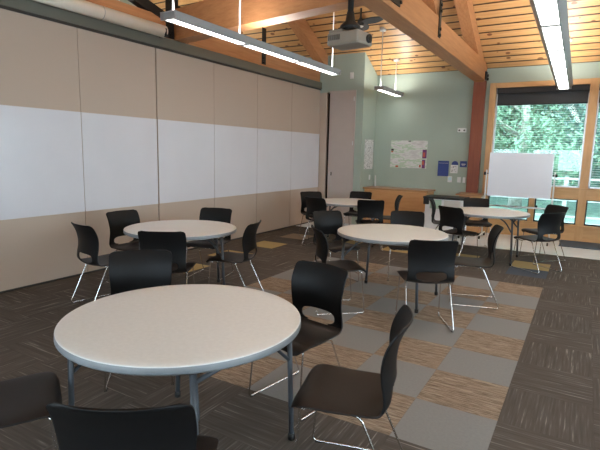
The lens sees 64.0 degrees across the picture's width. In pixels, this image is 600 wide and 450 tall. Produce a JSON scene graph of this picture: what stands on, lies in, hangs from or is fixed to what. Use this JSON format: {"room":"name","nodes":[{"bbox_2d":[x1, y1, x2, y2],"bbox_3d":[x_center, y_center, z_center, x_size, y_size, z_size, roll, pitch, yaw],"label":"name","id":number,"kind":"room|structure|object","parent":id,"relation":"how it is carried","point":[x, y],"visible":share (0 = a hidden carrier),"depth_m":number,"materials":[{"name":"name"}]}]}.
{"room":"community hall","nodes":[
{"label":"community hall","id":0,"kind":"room"},
{"bbox_2d":[117,0,136,6],"bbox_3d":[-5.462,-2.801,8.077,0.200,6.020,12.200,6,10,30],"label":"wall","id":1,"kind":"structure","parent":0,"point":[123,1],"depth_m":10.43,"materials":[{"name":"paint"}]},
{"bbox_2d":[0,0,321,293],"bbox_3d":[-2.559,-0.980,6.152,0.250,3.125,11.450,6,10,30],"label":"wall","id":2,"kind":"structure","parent":0,"point":[98,117],"depth_m":6.30,"materials":[{"name":"fabric"}]},
{"bbox_2d":[33,0,168,37],"bbox_3d":[-2.676,-2.463,5.221,0.161,0.161,3.212,6,10,30],"label":"duct","id":3,"kind":"object","parent":2,"relation":"attached to","point":[83,7],"visible":1,"depth_m":5.76,"materials":[{"name":"beige metal"}]},
{"bbox_2d":[85,0,327,81],"bbox_3d":[-2.455,-3.545,5.737,0.435,3.675,11.410,6,10,30],"label":"roof truss","id":4,"kind":"object","parent":2,"relation":"on","point":[145,9],"visible":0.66,"depth_m":8.40,"materials":[{"name":"brown wood"}]},
{"bbox_2d":[174,0,362,43],"bbox_3d":[-0.547,-2.705,5.967,3.242,0.420,0.236,9,11,40],"label":"cross beam","id":5,"kind":"structure","parent":4,"relation":"attached to","point":[255,14],"depth_m":5.92,"materials":[{"name":"brown wood"}]},
{"bbox_2d":[0,222,599,449],"bbox_3d":[-0.069,0.852,5.356,12.900,0.154,12.600,6,10,30],"label":"floor","id":6,"kind":"structure","parent":0,"point":[523,373],"depth_m":3.74,"materials":[{"name":"carpet"}]},
{"bbox_2d":[0,372,62,449],"bbox_3d":[-1.351,0.811,2.133,0.521,0.840,0.461,-4,10,-29],"label":"chair","id":7,"kind":"object","parent":6,"relation":"on","point":[24,399],"visible":0.88,"depth_m":2.16,"materials":[{"name":"black plastic"}]},
{"bbox_2d":[71,222,110,302],"bbox_3d":[-1.999,0.381,4.879,0.461,0.840,0.521,9,11,40],"label":"chair","id":8,"kind":"object","parent":6,"relation":"on","point":[88,241],"visible":0.76,"depth_m":4.66,"materials":[{"name":"black plastic"}]},
{"bbox_2d":[106,209,139,283],"bbox_3d":[-1.947,0.268,5.637,0.521,0.840,0.461,7,10,32],"label":"chair","id":9,"kind":"object","parent":6,"relation":"on","point":[117,220],"visible":0.59,"depth_m":5.66,"materials":[{"name":"black plastic"}]},
{"bbox_2d":[46,402,218,449],"bbox_3d":[-0.544,0.899,1.675,0.461,0.840,0.521,1,9,-2],"label":"chair","id":10,"kind":"object","parent":6,"relation":"on","point":[169,427],"visible":1,"depth_m":1.43,"materials":[{"name":"black plastic"}]},
{"bbox_2d":[104,250,173,391],"bbox_3d":[-1.111,0.634,3.341,0.461,0.840,0.521,-1,9,-14],"label":"chair","id":11,"kind":"object","parent":6,"relation":"on","point":[129,270],"visible":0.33,"depth_m":3.48,"materials":[{"name":"black plastic"}]},
{"bbox_2d":[138,231,195,283],"bbox_3d":[-1.273,0.436,4.622,0.461,0.840,0.521,1,9,-2],"label":"chair","id":12,"kind":"object","parent":6,"relation":"on","point":[174,242],"visible":0.52,"depth_m":4.39,"materials":[{"name":"black plastic"}]},
{"bbox_2d":[54,284,300,440],"bbox_3d":[-0.599,0.825,2.507,1.194,0.735,1.194,6,10,30],"label":"round table","id":13,"kind":"object","parent":6,"relation":"on","point":[191,330],"visible":0.99,"depth_m":2.27,"materials":[{"name":"grey plastic"}]},
{"bbox_2d":[123,220,236,284],"bbox_3d":[-1.301,0.388,5.290,1.194,0.735,1.194,-1,9,-14],"label":"round table","id":14,"kind":"object","parent":6,"relation":"on","point":[193,229],"visible":0.8,"depth_m":5.14,"materials":[{"name":"beige laminate"}]},
{"bbox_2d":[185,207,232,279],"bbox_3d":[-1.132,0.227,6.024,0.461,0.840,0.521,4,9,14],"label":"chair","id":15,"kind":"object","parent":6,"relation":"on","point":[206,213],"visible":0.61,"depth_m":6.14,"materials":[{"name":"black plastic"}]},
{"bbox_2d":[206,220,262,290],"bbox_3d":[-0.687,0.369,5.155,0.521,0.840,0.461,3,9,12],"label":"chair","id":16,"kind":"object","parent":6,"relation":"on","point":[249,236],"visible":0.93,"depth_m":5.01,"materials":[{"name":"black plastic"}]},
{"bbox_2d":[248,260,347,421],"bbox_3d":[0.000,0.698,3.082,0.461,0.840,0.521,9,11,40],"label":"chair","id":17,"kind":"object","parent":6,"relation":"on","point":[319,285],"visible":0.7,"depth_m":3.15,"materials":[{"name":"black plastic"}]},
{"bbox_2d":[298,191,329,239],"bbox_3d":[0.271,-0.190,8.987,0.461,0.840,0.521,-2,9,-21],"label":"chair","id":18,"kind":"object","parent":6,"relation":"on","point":[316,194],"visible":0.38,"depth_m":9.07,"materials":[{"name":"black plastic"}]},
{"bbox_2d":[302,197,326,244],"bbox_3d":[0.364,-0.067,8.191,0.461,0.840,0.521,9,11,40],"label":"chair","id":19,"kind":"object","parent":6,"relation":"on","point":[313,204],"visible":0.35,"depth_m":8.00,"materials":[{"name":"black plastic"}]},
{"bbox_2d":[312,210,359,281],"bbox_3d":[0.432,0.267,5.997,0.461,0.840,0.521,-4,10,-29],"label":"chair","id":20,"kind":"object","parent":6,"relation":"on","point":[328,222],"visible":0.74,"depth_m":6.11,"materials":[{"name":"black plastic"}]},
{"bbox_2d":[311,225,365,315],"bbox_3d":[0.364,0.434,4.879,0.521,0.840,0.461,0,9,-11],"label":"chair","id":21,"kind":"object","parent":6,"relation":"on","point":[321,241],"visible":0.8,"depth_m":4.75,"materials":[{"name":"black plastic"}]},
{"bbox_2d":[325,198,374,247],"bbox_3d":[0.884,-0.057,8.556,1.194,0.735,1.194,3,9,10],"label":"round table","id":22,"kind":"object","parent":6,"relation":"on","point":[338,202],"visible":0.41,"depth_m":8.35,"materials":[{"name":"beige laminate"}]},
{"bbox_2d":[291,304,413,449],"bbox_3d":[0.258,0.819,2.320,0.521,0.840,0.461,4,9,15],"label":"chair","id":23,"kind":"object","parent":6,"relation":"on","point":[327,388],"visible":1,"depth_m":2.25,"materials":[{"name":"black plastic"}]},
{"bbox_2d":[343,191,371,221],"bbox_3d":[1.113,-0.210,9.249,0.461,0.840,0.521,4,9,20],"label":"chair","id":24,"kind":"object","parent":6,"relation":"on","point":[353,194],"visible":0.41,"depth_m":9.38,"materials":[{"name":"black plastic"}]},
{"bbox_2d":[355,200,384,251],"bbox_3d":[1.159,-0.022,8.015,0.461,0.840,0.521,2,9,5],"label":"chair","id":25,"kind":"object","parent":6,"relation":"on","point":[365,208],"visible":0.94,"depth_m":7.80,"materials":[{"name":"black plastic"}]},
{"bbox_2d":[373,195,402,219],"bbox_3d":[1.585,-0.122,8.739,0.521,0.840,0.461,2,9,5],"label":"chair","id":26,"kind":"object","parent":6,"relation":"on","point":[399,197],"visible":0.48,"depth_m":8.73,"materials":[{"name":"black plastic"}]},
{"bbox_2d":[337,224,448,312],"bbox_3d":[1.000,0.436,5.317,1.194,0.735,1.194,6,10,30],"label":"round table","id":27,"kind":"object","parent":6,"relation":"on","point":[384,234],"visible":0.8,"depth_m":5.15,"materials":[{"name":"beige laminate"}]},
{"bbox_2d":[363,186,434,223],"bbox_3d":[2.165,-0.397,10.635,1.465,0.835,0.590,6,10,30],"label":"sideboard","id":28,"kind":"object","parent":6,"relation":"on","point":[412,199],"visible":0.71,"depth_m":10.34,"materials":[{"name":"brown wood"}]},
{"bbox_2d":[387,211,424,280],"bbox_3d":[1.364,0.265,6.151,0.461,0.840,0.521,3,9,10],"label":"chair","id":29,"kind":"object","parent":6,"relation":"on","point":[412,218],"visible":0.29,"depth_m":6.29,"materials":[{"name":"black plastic"}]},
{"bbox_2d":[395,239,458,331],"bbox_3d":[1.175,0.513,4.483,0.461,0.840,0.521,1,9,0],"label":"chair","id":30,"kind":"object","parent":6,"relation":"on","point":[429,261],"visible":0.97,"depth_m":4.27,"materials":[{"name":"black plastic"}]},
{"bbox_2d":[429,198,456,240],"bbox_3d":[2.442,-0.021,8.197,0.521,0.840,0.461,4,9,18],"label":"chair","id":31,"kind":"object","parent":6,"relation":"on","point":[432,201],"visible":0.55,"depth_m":8.20,"materials":[{"name":"black plastic"}]},
{"bbox_2d":[423,194,469,237],"bbox_3d":[2.873,-0.178,9.492,0.780,0.774,0.530,6,10,30],"label":"cart","id":32,"kind":"object","parent":6,"relation":"on","point":[428,223],"visible":0.47,"depth_m":9.37,"materials":[{"name":"white laminate"}]},
{"bbox_2d":[430,200,441,208],"bbox_3d":[2.631,-0.405,9.312,0.220,0.175,0.010,6,10,30],"label":"paper sheet","id":33,"kind":"object","parent":32,"relation":"hanging from","point":[437,202],"visible":0.54,"depth_m":9.29,"materials":[{"name":"paper"}]},
{"bbox_2d":[444,200,460,206],"bbox_3d":[2.901,-0.358,9.158,0.310,0.200,0.012,6,10,30],"label":"paper sheet","id":34,"kind":"object","parent":32,"relation":"hanging from","point":[446,203],"visible":0.56,"depth_m":9.14,"materials":[{"name":"white paper"}]},
{"bbox_2d":[438,205,479,257],"bbox_3d":[2.347,0.132,7.173,0.521,0.840,0.461,-5,10,-34],"label":"chair","id":35,"kind":"object","parent":6,"relation":"on","point":[449,216],"visible":0.92,"depth_m":7.01,"materials":[{"name":"black plastic"}]},
{"bbox_2d":[455,192,486,235],"bbox_3d":[3.468,-0.232,9.785,0.520,0.820,0.530,6,10,30],"label":"base cabinet","id":36,"kind":"object","parent":6,"relation":"on","point":[465,194],"visible":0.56,"depth_m":9.55,"materials":[{"name":"brown wood"}]},
{"bbox_2d":[447,224,503,308],"bbox_3d":[1.890,0.420,5.203,0.521,0.840,0.461,4,9,14],"label":"chair","id":37,"kind":"object","parent":6,"relation":"on","point":[496,230],"visible":0.91,"depth_m":5.17,"materials":[{"name":"black plastic"}]},
{"bbox_2d":[460,198,491,248],"bbox_3d":[3.047,-0.027,8.303,0.461,0.840,0.521,3,9,12],"label":"chair","id":38,"kind":"object","parent":6,"relation":"on","point":[467,202],"visible":0.74,"depth_m":8.43,"materials":[{"name":"black plastic"}]},
{"bbox_2d":[452,207,529,265],"bbox_3d":[2.905,0.149,7.494,1.194,0.735,1.194,6,10,30],"label":"round table","id":39,"kind":"object","parent":6,"relation":"on","point":[479,212],"visible":0.8,"depth_m":7.22,"materials":[{"name":"beige laminate"}]},
{"bbox_2d":[478,152,557,245],"bbox_3d":[4.088,-0.522,9.017,1.260,1.649,0.578,6,10,30],"label":"whiteboard","id":40,"kind":"object","parent":6,"relation":"on","point":[522,175],"visible":0.91,"depth_m":8.93,"materials":[{"name":"plastic"}]},
{"bbox_2d":[498,205,537,207],"bbox_3d":[4.066,-0.350,9.012,0.720,0.012,0.050,6,10,30],"label":"tray","id":41,"kind":"object","parent":40,"relation":"on","point":[498,205],"depth_m":9.01,"materials":[{"name":"metal"}]},
{"bbox_2d":[464,244,599,259],"bbox_3d":[4.162,0.486,7.889,7.830,0.008,0.035,6,10,30],"label":"trim","id":42,"kind":"structure","parent":6,"relation":"on","point":[464,244],"depth_m":7.96,"materials":[{"name":"metal"}]},
{"bbox_2d":[511,212,564,273],"bbox_3d":[3.371,0.215,6.778,0.461,0.840,0.521,-2,9,-21],"label":"chair","id":43,"kind":"object","parent":6,"relation":"on","point":[548,223],"visible":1,"depth_m":6.57,"materials":[{"name":"black plastic"}]},
{"bbox_2d":[519,204,568,261],"bbox_3d":[3.827,0.113,7.520,0.521,0.840,0.461,-1,9,-14],"label":"chair","id":44,"kind":"object","parent":6,"relation":"on","point":[550,208],"visible":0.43,"depth_m":7.51,"materials":[{"name":"black plastic"}]},
{"bbox_2d":[558,240,599,249],"bbox_3d":[5.783,0.435,8.417,2.180,0.016,0.720,6,10,30],"label":"floor mat","id":45,"kind":"object","parent":6,"relation":"on","point":[564,243],"visible":1,"depth_m":8.74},
{"bbox_2d":[325,94,329,210],"bbox_3d":[0.525,-1.728,11.303,1.870,3.200,0.050,6,10,30],"label":"wall","id":46,"kind":"structure","parent":0,"point":[329,94],"depth_m":11.18,"materials":[{"name":"black"}]},
{"bbox_2d":[308,53,356,93],"bbox_3d":[-0.689,-2.079,11.717,4.500,3.715,0.200,6,10,30],"label":"wall","id":47,"kind":"structure","parent":0,"point":[346,63],"depth_m":10.48,"materials":[{"name":"green paint"}]},
{"bbox_2d":[318,93,328,198],"bbox_3d":[0.513,-1.528,10.981,0.190,2.900,0.060,6,10,30],"label":"trim","id":48,"kind":"structure","parent":47,"relation":"attached to","point":[323,127],"depth_m":10.90,"materials":[{"name":"beige wood"}]},
{"bbox_2d":[327,90,356,223],"bbox_3d":[0.912,-1.495,10.724,0.640,2.930,0.058,6,10,30],"label":"door","id":49,"kind":"structure","parent":47,"relation":"in","point":[343,102],"depth_m":10.67,"materials":[{"name":"beige paint"}]},
{"bbox_2d":[351,52,377,224],"bbox_3d":[1.498,-1.901,10.874,0.200,3.715,0.950,6,10,30],"label":"wall","id":50,"kind":"structure","parent":0,"point":[366,76],"depth_m":10.51,"materials":[{"name":"green paint"}]},
{"bbox_2d":[364,139,373,168],"bbox_3d":[1.549,-1.592,10.810,0.009,0.655,0.480,6,10,30],"label":"printed sheet","id":51,"kind":"object","parent":50,"relation":"attached to","point":[368,153],"visible":1,"depth_m":10.79,"materials":[{"name":"white paper"}]},
{"bbox_2d":[150,0,599,75],"bbox_3d":[1.846,-4.259,7.671,12.900,3.010,5.700,6,10,30],"label":"ceiling","id":52,"kind":"structure","parent":0,"point":[509,35],"depth_m":9.07,"materials":[{"name":"brown wood"}]},
{"bbox_2d":[160,0,340,75],"bbox_3d":[-0.321,-3.699,5.994,0.200,3.013,3.660,6,10,30],"label":"pendant lamp","id":53,"kind":"object","parent":52,"relation":"hanging from","point":[176,17],"visible":1,"depth_m":5.57,"materials":[{"name":"white metal"}]},
{"bbox_2d":[167,19,243,43],"bbox_3d":[-0.976,-2.077,5.178,0.102,0.008,1.150,6,10,30],"label":"diffuser","id":54,"kind":"object","parent":53,"relation":"attached to","point":[185,23],"depth_m":5.11,"materials":[{"name":"white plastic"}]},
{"bbox_2d":[246,45,295,61],"bbox_3d":[-0.355,-2.220,6.218,0.102,0.008,1.150,6,10,30],"label":"diffuser","id":55,"kind":"object","parent":53,"relation":"attached to","point":[261,48],"depth_m":6.18,"materials":[{"name":"white plastic"}]},
{"bbox_2d":[298,63,336,74],"bbox_3d":[0.267,-2.364,7.258,0.102,0.008,1.150,6,10,30],"label":"diffuser","id":56,"kind":"object","parent":53,"relation":"attached to","point":[315,66],"depth_m":7.24,"materials":[{"name":"white plastic"}]},
{"bbox_2d":[335,8,382,30],"bbox_3d":[1.217,-3.870,8.999,0.922,0.345,0.897,6,10,30],"label":"ceiling fan","id":57,"kind":"object","parent":52,"relation":"hanging from","point":[363,23],"visible":0.75,"depth_m":8.89,"materials":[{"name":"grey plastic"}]},
{"bbox_2d":[374,27,403,96],"bbox_3d":[1.873,-3.312,9.874,0.200,1.180,1.220,6,10,30],"label":"pendant lamp","id":58,"kind":"object","parent":52,"relation":"hanging from","point":[384,89],"visible":1,"depth_m":9.68,"materials":[{"name":"white metal"}]},
{"bbox_2d":[529,0,572,89],"bbox_3d":[2.725,-3.224,4.918,0.281,2.533,8.540,6,10,29],"label":"pendant lamp","id":59,"kind":"object","parent":52,"relation":"hanging from","point":[551,16],"visible":1,"depth_m":5.04,"materials":[{"name":"white"}]},
{"bbox_2d":[535,0,558,24],"bbox_3d":[2.089,-1.838,4.059,0.152,0.008,1.150,6,10,29],"label":"diffuser","id":60,"kind":"object","parent":59,"relation":"attached to","point":[548,10],"depth_m":4.16,"materials":[{"name":"white plastic"}]},
{"bbox_2d":[542,26,562,49],"bbox_3d":[2.697,-1.983,5.106,0.152,0.008,1.150,6,10,29],"label":"diffuser","id":61,"kind":"object","parent":59,"relation":"attached to","point":[553,35],"depth_m":5.04,"materials":[{"name":"white plastic"}]},
{"bbox_2d":[549,51,564,66],"bbox_3d":[3.305,-2.128,6.154,0.152,0.008,1.150,6,10,29],"label":"diffuser","id":62,"kind":"object","parent":59,"relation":"attached to","point":[556,58],"depth_m":6.10,"materials":[{"name":"white plastic"}]},
{"bbox_2d":[554,68,566,78],"bbox_3d":[3.913,-2.273,7.202,0.152,0.008,1.150,6,10,29],"label":"diffuser","id":63,"kind":"object","parent":59,"relation":"attached to","point":[559,73],"depth_m":7.18,"materials":[{"name":"white plastic"}]},
{"bbox_2d":[557,80,568,88],"bbox_3d":[4.521,-2.417,8.250,0.152,0.008,1.150,6,10,29],"label":"diffuser","id":64,"kind":"object","parent":59,"relation":"attached to","point":[561,84],"depth_m":8.24,"materials":[{"name":"white plastic"}]},
{"bbox_2d":[373,62,599,195],"bbox_3d":[5.224,-1.368,9.160,8.030,3.340,0.200,6,10,30],"label":"wall","id":65,"kind":"structure","parent":0,"point":[433,106],"depth_m":10.33,"materials":[{"name":"green paint"}]},
{"bbox_2d":[390,140,427,168],"bbox_3d":[2.414,-1.574,10.684,0.830,0.605,0.015,6,10,30],"label":"map","id":66,"kind":"object","parent":65,"relation":"attached to","point":[404,153],"visible":1,"depth_m":10.68},
{"bbox_2d":[437,161,448,175],"bbox_3d":[3.084,-1.217,10.334,0.230,0.325,0.014,6,10,30],"label":"notice","id":67,"kind":"object","parent":65,"relation":"attached to","point":[443,166],"visible":1,"depth_m":10.33,"materials":[{"name":"blue paper"}]},
{"bbox_2d":[450,165,457,172],"bbox_3d":[3.281,-1.190,10.220,0.150,0.175,0.015,6,10,30],"label":"paper notice","id":68,"kind":"object","parent":65,"relation":"attached to","point":[454,168],"visible":1,"depth_m":10.21,"materials":[{"name":"white paper"}]},
{"bbox_2d":[451,166,456,171],"bbox_3d":[3.278,-1.190,10.214,0.110,0.125,0.003,6,10,30],"label":"print","id":69,"kind":"object","parent":68,"relation":"attached to","point":[453,168],"depth_m":10.21},
{"bbox_2d":[457,128,466,131],"bbox_3d":[3.382,-1.977,10.018,0.175,0.085,0.070,6,10,30],"label":"emergency light","id":70,"kind":"object","parent":65,"relation":"attached to","point":[459,129],"visible":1,"depth_m":9.99,"materials":[{"name":"white plastic"}]},
{"bbox_2d":[460,161,466,166],"bbox_3d":[3.443,-1.282,10.111,0.140,0.125,0.014,6,10,30],"label":"sign","id":71,"kind":"object","parent":65,"relation":"attached to","point":[462,163],"visible":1,"depth_m":10.10,"materials":[{"name":"blue paper"}]},
{"bbox_2d":[466,80,486,192],"bbox_3d":[3.616,-1.391,9.942,0.235,3.080,0.100,6,10,30],"label":"column","id":72,"kind":"structure","parent":65,"relation":"attached to","point":[479,88],"depth_m":9.83,"materials":[{"name":"brown wood"}]},
{"bbox_2d":[488,196,528,220],"bbox_3d":[4.272,-0.368,9.861,0.780,0.490,0.070,6,10,30],"label":"window","id":73,"kind":"structure","parent":65,"relation":"in","point":[488,196],"depth_m":9.70,"materials":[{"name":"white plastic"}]},
{"bbox_2d":[527,198,534,221],"bbox_3d":[5.332,-0.248,9.229,1.700,0.490,0.215,6,10,30],"label":"trim","id":74,"kind":"structure","parent":65,"relation":"attached to","point":[531,200],"depth_m":9.54,"materials":[{"name":"brown wood"}]},
{"bbox_2d":[482,78,599,242],"bbox_3d":[5.482,-1.183,9.010,3.800,3.030,0.235,6,10,30],"label":"trim","id":75,"kind":"structure","parent":65,"relation":"attached to","point":[595,82],"depth_m":9.05,"materials":[{"name":"brown wood"}]},
{"bbox_2d":[492,84,590,187],"bbox_3d":[4.665,-1.731,9.438,1.620,1.910,0.070,6,10,30],"label":"window","id":76,"kind":"structure","parent":65,"relation":"in","point":[496,108],"depth_m":9.15,"materials":[{"name":"metal"}]},
{"bbox_2d":[495,104,584,184],"bbox_3d":[4.636,-1.584,9.417,1.540,1.511,0.022,6,10,30],"label":"slat blind","id":77,"kind":"object","parent":76,"relation":"attached to","point":[551,104],"visible":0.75,"depth_m":9.28,"materials":[{"name":"white plastic"}]},
{"bbox_2d":[497,84,589,105],"bbox_3d":[4.648,-2.494,9.249,1.595,0.337,0.070,6,10,30],"label":"roller shade","id":78,"kind":"object","parent":76,"relation":"attached to","point":[578,94],"visible":1,"depth_m":9.22,"materials":[{"name":"black fabric"}]},
{"bbox_2d":[533,198,577,224],"bbox_3d":[5.011,-0.286,9.430,0.740,0.490,0.070,6,10,30],"label":"window","id":79,"kind":"structure","parent":65,"relation":"in","point":[535,198],"depth_m":9.30,"materials":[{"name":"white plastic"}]},
{"bbox_2d":[584,200,599,226],"bbox_3d":[5.717,-0.207,9.019,0.620,0.490,0.070,6,10,30],"label":"window","id":80,"kind":"structure","parent":65,"relation":"in","point":[586,200],"depth_m":9.12,"materials":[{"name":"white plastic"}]},
{"bbox_2d":[588,85,599,188],"bbox_3d":[6.075,-1.575,8.616,1.380,1.910,0.070,6,10,30],"label":"window","id":81,"kind":"structure","parent":65,"relation":"in","point":[599,85],"depth_m":8.94,"materials":[{"name":"metal"}]},
{"bbox_2d":[591,110,599,185],"bbox_3d":[6.047,-1.428,8.595,1.300,1.511,0.022,6,10,30],"label":"slat blind","id":82,"kind":"object","parent":81,"relation":"attached to","point":[599,110],"visible":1,"depth_m":8.94,"materials":[{"name":"white plastic"}]},
{"label":"outside","id":83,"kind":"structure","parent":0,"visible":0},
{"bbox_3d":[6.024,0.340,11.028,32.000,0.440,3.400,6,10,30],"label":"ground","id":84,"kind":"structure","parent":83,"visible":0},
{"bbox_2d":[492,177,599,221],"bbox_3d":[6.399,-0.553,11.502,18.000,1.200,0.090,6,10,30],"label":"terrace railing","id":85,"kind":"object","parent":84,"relation":"on","point":[566,181],"visible":0.09,"depth_m":11.45,"materials":[{"name":"white metal"}]},
{"bbox_3d":[-1.423,-3.161,2.269,12.900,3.710,7.100,6,10,30],"label":"ceiling","id":86,"kind":"structure","parent":0,"visible":0},
{"bbox_2d":[327,0,371,50],"bbox_3d":[0.490,-3.111,4.129,0.355,3.020,0.254,8,11,38],"label":"projector","id":87,"kind":"object","parent":86,"relation":"hanging from","point":[350,35],"visible":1,"depth_m":4.28,"materials":[{"name":"grey plastic"}]},
{"bbox_2d":[356,0,488,81],"bbox_3d":[0.611,-3.272,4.393,0.290,3.675,12.180,6,10,30],"label":"roof truss","id":88,"kind":"object","parent":86,"relation":"attached to","point":[419,20],"visible":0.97,"depth_m":6.67,"materials":[{"name":"brown wood"}]},
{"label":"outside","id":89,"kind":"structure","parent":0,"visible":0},
{"bbox_2d":[489,104,599,224],"bbox_3d":[13.590,-6.779,21.362,49.300,11.119,24.000,6,10,30],"label":"ground","id":90,"kind":"structure","parent":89,"point":[593,209],"depth_m":17.54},
{"bbox_2d":[501,105,579,157],"bbox_3d":[8.956,-6.293,20.741,7.941,10.574,7.270,-2,9,-23],"label":"tree","id":91,"kind":"object","parent":90,"relation":"on","point":[547,106],"visible":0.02,"depth_m":19.10,"materials":[{"name":"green plant"}]},
{"bbox_2d":[494,104,599,208],"bbox_3d":[6.814,-4.309,15.391,5.596,7.578,4.811,8,11,38],"label":"tree","id":92,"kind":"object","parent":90,"relation":"on","point":[500,144],"visible":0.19,"depth_m":14.85,"materials":[{"name":"green plant"}]},
{"bbox_2d":[502,104,599,184],"bbox_3d":[12.597,-7.090,19.128,8.964,12.209,9.285,5,9,21],"label":"tree","id":93,"kind":"object","parent":90,"relation":"on","point":[569,115],"visible":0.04,"depth_m":19.02,"materials":[{"name":"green plant"}]},
{"bbox_2d":[555,103,599,178],"bbox_3d":[10.252,-4.567,14.739,6.016,8.434,4.654,-3,10,-26],"label":"tree","id":94,"kind":"object","parent":90,"relation":"on","point":[583,105],"visible":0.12,"depth_m":14.21,"materials":[{"name":"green plant"}]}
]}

